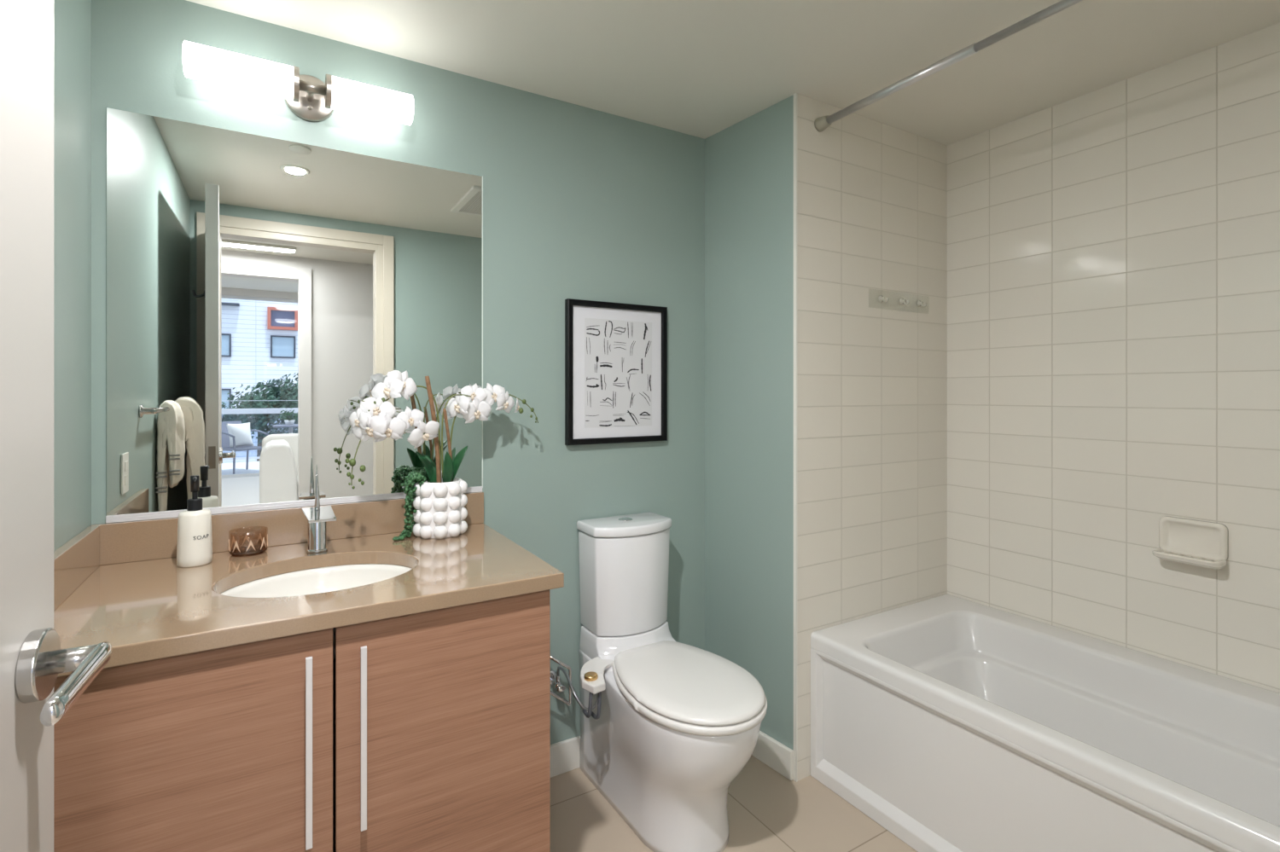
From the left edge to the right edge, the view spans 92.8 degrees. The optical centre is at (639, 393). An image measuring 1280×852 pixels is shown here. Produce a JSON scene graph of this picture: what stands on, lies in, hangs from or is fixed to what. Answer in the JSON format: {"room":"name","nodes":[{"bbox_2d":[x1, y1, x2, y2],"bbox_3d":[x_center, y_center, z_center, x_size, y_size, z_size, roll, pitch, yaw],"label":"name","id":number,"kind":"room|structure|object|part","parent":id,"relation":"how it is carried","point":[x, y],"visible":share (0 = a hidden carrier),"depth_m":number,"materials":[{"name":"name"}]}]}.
{"room":"bathroom","nodes":[
{"label":"bathroom","id":0,"kind":"room"},
{"bbox_2d":[53,0,91,551],"bbox_3d":[-0.832,0.147,0.538,0.120,2.295,2.072,0,0,-31],"label":"wall","id":1,"kind":"structure","parent":0,"point":[72,18],"depth_m":1.32,"materials":[{"name":"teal paint"}]},
{"bbox_2d":[91,0,704,744],"bbox_3d":[-0.547,0.147,1.986,2.098,2.295,0.120,0,0,-31],"label":"wall","id":2,"kind":"structure","parent":0,"point":[579,202],"depth_m":2.03,"materials":[{"name":"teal paint"}]},
{"bbox_2d":[89,492,483,565],"bbox_3d":[-0.902,0.362,1.691,0.944,0.097,0.020,0,0,-31],"label":"backsplash","id":3,"kind":"structure","parent":2,"relation":"attached to","point":[148,539],"depth_m":1.62,"materials":[{"name":"stone"}]},
{"bbox_2d":[105,107,482,523],"bbox_3d":[-0.893,-0.188,1.703,0.916,1.003,0.008,0,0,-31],"label":"wall mirror","id":4,"kind":"object","parent":2,"relation":"attached to","point":[260,289],"visible":0.98,"depth_m":1.64,"materials":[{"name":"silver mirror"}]},
{"bbox_2d":[182,40,413,125],"bbox_3d":[-0.892,-0.817,1.632,0.527,0.124,0.132,0,0,-31],"label":"vanity light","id":5,"kind":"object","parent":2,"relation":"attached to","point":[308,97],"visible":1,"depth_m":1.60,"materials":[{"name":"white glass"}]},
{"bbox_3d":[-1.007,-0.811,1.535,0.230,0.081,0.081,0,0,-31],"label":"lamp shade","id":6,"kind":"part","parent":5,"relation":"part of","materials":[{"name":"white glass"}]},
{"bbox_3d":[-0.743,-0.811,1.694,0.207,0.081,0.081,0,0,-31],"label":"lamp shade","id":7,"kind":"part","parent":5,"relation":"part of","materials":[{"name":"white glass"}]},
{"bbox_2d":[550,655,571,705],"bbox_3d":[-0.300,0.939,2.022,0.131,0.199,0.071,0,0,-31],"label":"toilet paper holder","id":8,"kind":"object","parent":2,"relation":"attached to","point":[569,702],"visible":0.4,"depth_m":2.02,"materials":[{"name":"silver metal"}]},
{"bbox_2d":[550,735,580,778],"bbox_3d":[-0.130,1.242,2.157,0.904,0.105,0.014,0,0,-31],"label":"baseboard","id":9,"kind":"structure","parent":2,"relation":"attached to","point":[565,755],"depth_m":2.08,"materials":[{"name":"white paint"}]},
{"bbox_2d":[550,666,597,711],"bbox_3d":[-0.209,0.935,1.956,0.105,0.111,0.276,0,0,-31],"label":"water supply valve","id":10,"kind":"object","parent":2,"relation":"attached to","point":[555,676],"visible":0.77,"depth_m":1.98,"materials":[{"name":"silver metal"}]},
{"bbox_3d":[-0.258,0.965,1.987,0.034,0.021,0.017,0,0,-31],"label":"valve handle","id":11,"kind":"part","parent":10,"relation":"part of","materials":[{"name":"silver metal"}]},
{"bbox_2d":[564,298,667,445],"bbox_3d":[-0.077,-0.072,2.182,0.404,0.499,0.026,0,0,-31],"label":"framed print","id":12,"kind":"object","parent":2,"relation":"attached to","point":[616,353],"visible":1,"depth_m":2.17,"materials":[{"name":"black"}]},
{"bbox_2d":[186,0,1279,145],"bbox_3d":[-0.089,-1.040,0.343,6.600,0.080,3.520,0,0,-31],"label":"ceiling","id":13,"kind":"structure","parent":0,"point":[699,68],"depth_m":1.76,"materials":[{"name":"white paint"}]},
{"bbox_2d":[550,756,917,851],"bbox_3d":[-0.089,1.335,0.343,6.600,0.080,3.520,0,0,-31],"label":"floor","id":14,"kind":"structure","parent":0,"point":[768,811],"depth_m":1.85,"materials":[{"name":"tile"}]},
{"bbox_2d":[53,590,550,851],"bbox_3d":[-0.747,0.870,1.405,0.916,0.849,0.631,0,0,-31],"label":"vanity cabinet","id":15,"kind":"object","parent":14,"relation":"on","point":[429,731],"visible":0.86,"depth_m":1.16,"materials":[{"name":"brown wood"}]},
{"bbox_3d":[-0.793,0.815,1.052,0.470,0.730,0.020,0,0,-31],"label":"door","id":16,"kind":"part","parent":15,"relation":"part of","materials":[{"name":"brown wood"}]},
{"bbox_2d":[53,492,564,677],"bbox_3d":[-0.743,0.379,1.424,0.944,0.130,0.641,0,0,-31],"label":"countertop","id":17,"kind":"structure","parent":15,"relation":"on","point":[121,584],"depth_m":1.34,"materials":[{"name":"stone"}]},
{"bbox_2d":[176,475,212,568],"bbox_3d":[-1.067,0.305,1.464,0.078,0.212,0.070,0,0,16],"label":"soap dispenser","id":18,"kind":"object","parent":17,"relation":"on","point":[194,536],"visible":1,"depth_m":1.44,"materials":[{"name":"white ceramic"}]},
{"bbox_2d":[176,509,212,568],"bbox_3d":[-1.071,0.345,1.465,0.070,0.132,0.070,0,0,-31],"label":"bottle","id":19,"kind":"object","parent":18,"relation":"attached to","point":[194,536],"depth_m":1.44,"materials":[{"name":"white ceramic"}]},
{"bbox_2d":[228,533,267,557],"bbox_3d":[-1.004,0.381,1.563,0.086,0.060,0.086,0,0,-31],"label":"candle holder","id":20,"kind":"object","parent":17,"relation":"on","point":[249,550],"visible":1,"depth_m":1.55,"materials":[{"name":"beige glass"}]},
{"bbox_2d":[220,564,411,661],"bbox_3d":[-0.730,0.520,1.402,0.439,0.151,0.352,0,0,-31],"label":"sink basin","id":21,"kind":"object","parent":17,"relation":"in","point":[339,578],"visible":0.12,"depth_m":1.53,"materials":[{"name":"white ceramic"}]},
{"bbox_2d":[301,465,336,553],"bbox_3d":[-0.816,0.299,1.546,0.071,0.224,0.146,0,0,-31],"label":"faucet","id":22,"kind":"object","parent":17,"relation":"on","point":[317,517],"visible":1,"depth_m":1.56,"materials":[{"name":"silver metal"}]},
{"bbox_3d":[-0.840,0.246,1.584,0.013,0.118,0.013,0,0,-31],"label":"lever","id":23,"kind":"part","parent":22,"relation":"part of","materials":[{"name":"silver metal"}]},
{"bbox_3d":[-0.816,0.308,1.546,0.071,0.014,0.146,0,0,-31],"label":"spout","id":24,"kind":"part","parent":22,"relation":"part of","materials":[{"name":"silver metal"}]},
{"bbox_2d":[345,370,538,541],"bbox_3d":[-0.574,0.174,1.786,0.567,0.474,0.168,0,0,-43],"label":"potted orchid","id":25,"kind":"object","parent":17,"relation":"on","point":[439,513],"visible":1,"depth_m":1.71,"materials":[{"name":"white plant"}]},
{"bbox_3d":[-0.733,0.067,1.583,0.074,0.058,0.012,0,0,27],"label":"flower","id":26,"kind":"part","parent":25,"relation":"part of","materials":[{"name":"white plant"}]},
{"bbox_3d":[-0.709,0.087,1.592,0.098,0.077,0.016,-11,6,2],"label":"flower","id":27,"kind":"part","parent":25,"relation":"part of","materials":[{"name":"white plant"}]},
{"bbox_3d":[-0.695,0.037,1.616,0.093,0.073,0.015,17,-20,-17],"label":"flower","id":28,"kind":"part","parent":25,"relation":"part of","materials":[{"name":"white plant"}]},
{"bbox_3d":[-0.679,-0.014,1.635,0.093,0.073,0.015,-16,-23,1],"label":"flower","id":29,"kind":"part","parent":25,"relation":"part of","materials":[{"name":"white plant"}]},
{"bbox_3d":[-0.670,0.091,1.619,0.098,0.077,0.016,-7,15,-32],"label":"flower","id":30,"kind":"part","parent":25,"relation":"part of","materials":[{"name":"white plant"}]},
{"bbox_3d":[-0.662,0.127,1.671,0.244,0.296,0.074,0,0,-31],"label":"stem","id":31,"kind":"part","parent":25,"relation":"part of","materials":[{"name":"green"}]},
{"bbox_3d":[-0.648,-0.030,1.667,0.016,0.077,0.098,-12,-36,33],"label":"flower","id":32,"kind":"part","parent":25,"relation":"part of","materials":[{"name":"white plant"}]},
{"bbox_3d":[-0.629,0.066,1.666,0.080,0.063,0.013,-14,3,-37],"label":"flower","id":33,"kind":"part","parent":25,"relation":"part of","materials":[{"name":"white plant"}]},
{"bbox_3d":[-0.593,0.108,1.674,0.016,0.077,0.098,28,45,35],"label":"flower","id":34,"kind":"part","parent":25,"relation":"part of","materials":[{"name":"white plant"}]},
{"bbox_3d":[-0.581,0.332,1.768,0.151,0.158,0.152,0,0,-31],"label":"pot","id":35,"kind":"part","parent":25,"relation":"part of","materials":[{"name":"white ceramic"}]},
{"bbox_3d":[-0.513,0.124,1.785,0.136,0.242,0.015,0,0,-31],"label":"stem","id":36,"kind":"part","parent":25,"relation":"part of","materials":[{"name":"green"}]},
{"bbox_3d":[-0.531,0.031,1.771,0.090,0.071,0.014,-13,-12,25],"label":"flower","id":37,"kind":"part","parent":25,"relation":"part of","materials":[{"name":"white plant"}]},
{"bbox_3d":[-0.491,-0.002,1.801,0.078,0.062,0.013,11,-18,-15],"label":"flower","id":38,"kind":"part","parent":25,"relation":"part of","materials":[{"name":"white plant"}]},
{"bbox_3d":[-0.480,0.048,1.793,0.098,0.077,0.016,-7,11,-39],"label":"flower","id":39,"kind":"part","parent":25,"relation":"part of","materials":[{"name":"white plant"}]},
{"bbox_3d":[-0.443,0.134,1.851,0.289,0.282,0.010,0,0,-33],"label":"stem","id":40,"kind":"part","parent":25,"relation":"part of","materials":[{"name":"green"}]},
{"bbox_3d":[-0.445,0.000,1.840,0.090,0.071,0.014,-22,-5,-41],"label":"flower","id":41,"kind":"part","parent":25,"relation":"part of","materials":[{"name":"white plant"}]},
{"bbox_3d":[-0.409,0.026,1.862,0.013,0.066,0.083,7,-8,30],"label":"flower","id":42,"kind":"part","parent":25,"relation":"part of","materials":[{"name":"white plant"}]},
{"bbox_3d":[-0.380,0.038,1.884,0.010,0.046,0.059,6,-1,-6],"label":"flower","id":43,"kind":"part","parent":25,"relation":"part of","materials":[{"name":"white plant"}]},
{"bbox_3d":[-0.615,0.664,1.132,0.011,0.352,0.026,0,0,-31],"label":"handle","id":44,"kind":"part","parent":15,"relation":"part of","materials":[{"name":"silver metal"}]},
{"bbox_3d":[-0.536,0.664,1.179,0.011,0.352,0.026,0,0,-31],"label":"handle","id":45,"kind":"part","parent":15,"relation":"part of","materials":[{"name":"silver metal"}]},
{"bbox_3d":[-0.399,0.815,1.288,0.440,0.730,0.020,0,0,-31],"label":"door","id":46,"kind":"part","parent":15,"relation":"part of","materials":[{"name":"brown wood"}]},
{"bbox_2d":[576,512,767,851],"bbox_3d":[0.095,0.865,1.880,0.384,0.860,0.706,0,0,-31],"label":"toilet","id":47,"kind":"object","parent":14,"relation":"on","point":[677,724],"visible":1,"depth_m":1.80,"materials":[{"name":"white ceramic"}]},
{"bbox_2d":[580,657,614,720],"bbox_3d":[-0.136,0.909,1.890,0.096,0.132,0.224,0,0,10],"label":"bidet attachment","id":48,"kind":"object","parent":47,"relation":"attached to","point":[592,681],"visible":0.97,"depth_m":1.81,"materials":[{"name":"white plastic"}]},
{"bbox_3d":[-0.147,0.849,1.826,0.041,0.012,0.041,0,0,-31],"label":"knob","id":49,"kind":"part","parent":48,"relation":"part of","materials":[{"name":"gold metal"}]},
{"bbox_3d":[-0.136,0.863,1.916,0.085,0.011,0.171,0,0,23],"label":"arm","id":50,"kind":"part","parent":48,"relation":"part of","materials":[{"name":"white plastic"}]},
{"bbox_3d":[-0.039,0.456,2.099,0.305,0.032,0.193,0,0,-31],"label":"tank lid","id":51,"kind":"part","parent":47,"relation":"part of","materials":[{"name":"white ceramic"}]},
{"bbox_3d":[-0.040,0.638,2.101,0.294,0.326,0.186,0,0,-31],"label":"tank","id":52,"kind":"part","parent":47,"relation":"part of","materials":[{"name":"white ceramic"}]},
{"bbox_3d":[0.092,1.088,1.880,0.364,0.414,0.684,0,0,-31],"label":"bowl","id":53,"kind":"part","parent":47,"relation":"part of","materials":[{"name":"white ceramic"}]},
{"bbox_3d":[0.139,0.869,1.806,0.384,0.022,0.533,0,0,-31],"label":"seat","id":54,"kind":"part","parent":47,"relation":"part of","materials":[{"name":"white plastic"}]},
{"bbox_3d":[0.139,0.845,1.806,0.372,0.020,0.521,0,0,-31],"label":"lid","id":55,"kind":"part","parent":47,"relation":"part of","materials":[{"name":"white plastic"}]},
{"bbox_2d":[810,594,1279,851],"bbox_3d":[1.297,1.053,1.609,0.772,0.484,1.518,0,0,-31],"label":"bathtub","id":56,"kind":"object","parent":14,"relation":"on","point":[952,724],"visible":1,"depth_m":1.71,"materials":[{"name":"white ceramic"}]},
{"bbox_2d":[704,94,793,750],"bbox_3d":[0.441,0.147,2.251,0.169,2.295,0.441,0,0,-31],"label":"wall","id":57,"kind":"structure","parent":0,"point":[749,163],"depth_m":2.19,"materials":[{"name":"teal paint"}]},
{"bbox_2d":[751,731,793,780],"bbox_3d":[0.383,1.246,2.208,0.015,0.098,0.429,0,0,-36],"label":"baseboard","id":58,"kind":"structure","parent":57,"relation":"attached to","point":[769,751],"depth_m":2.09,"materials":[{"name":"white paint"}]},
{"bbox_2d":[793,93,797,782],"bbox_3d":[0.519,0.147,2.034,0.005,2.295,0.014,0,0,-31],"label":"trim","id":59,"kind":"structure","parent":57,"relation":"attached to","point":[795,96],"depth_m":2.03,"materials":[{"name":"white paint"}]},
{"bbox_2d":[797,93,947,780],"bbox_3d":[0.921,0.147,2.275,0.935,2.295,0.011,0,0,-31],"label":"wall","id":60,"kind":"structure","parent":0,"point":[872,194],"depth_m":2.20,"materials":[{"name":"tile"}]},
{"bbox_2d":[878,295,927,307],"bbox_3d":[0.992,-0.346,2.289,0.355,0.069,0.037,0,0,-31],"label":"hooks","id":61,"kind":"object","parent":60,"relation":"attached to","point":[881,299],"visible":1,"depth_m":2.29,"materials":[{"name":"clear plastic"}]},
{"bbox_2d":[814,0,1082,132],"bbox_3d":[1.003,-0.918,1.433,0.047,0.047,1.518,0,0,-31],"label":"shower curtain rod","id":62,"kind":"object","parent":60,"relation":"attached to","point":[821,124],"visible":1,"depth_m":1.68,"materials":[{"name":"silver metal"}]},
{"bbox_2d":[947,23,1279,693],"bbox_3d":[1.707,0.147,1.795,0.120,2.295,1.620,0,0,-31],"label":"wall","id":63,"kind":"structure","parent":0,"point":[1114,250],"depth_m":1.94,"materials":[{"name":"tile"}]},
{"bbox_2d":[1152,516,1228,570],"bbox_3d":[1.601,0.439,1.778,0.077,0.131,0.156,0,0,-31],"label":"soap dish","id":64,"kind":"object","parent":63,"relation":"attached to","point":[1201,544],"visible":1,"depth_m":1.78,"materials":[{"name":"beige ceramic"}]},
{"bbox_2d":[1152,548,1226,570],"bbox_3d":[1.600,0.489,1.778,0.076,0.032,0.156,0,0,-31],"label":"tray","id":65,"kind":"object","parent":64,"relation":"on","point":[1201,558],"depth_m":1.77,"materials":[{"name":"beige ceramic"}]},
{"bbox_3d":[0.888,0.147,0.413,2.704,2.295,0.090,0,0,-31],"label":"wall","id":66,"kind":"structure","parent":0,"visible":0},
{"bbox_2d":[0,0,111,851],"bbox_3d":[-0.404,0.223,0.236,0.170,2.127,0.890,0,0,-31],"label":"door","id":67,"kind":"structure","parent":66,"relation":"in","point":[32,658],"depth_m":0.57,"materials":[{"name":"grey paint"}]},
{"bbox_3d":[-0.572,0.259,0.580,0.013,0.065,0.065,0,0,-27],"label":"handle","id":68,"kind":"part","parent":67,"relation":"part of","materials":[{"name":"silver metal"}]},
{"bbox_3d":[-0.505,0.259,0.550,0.015,0.024,0.138,0,0,-27],"label":"lever","id":69,"kind":"part","parent":67,"relation":"part of","materials":[{"name":"silver metal"}]}
]}

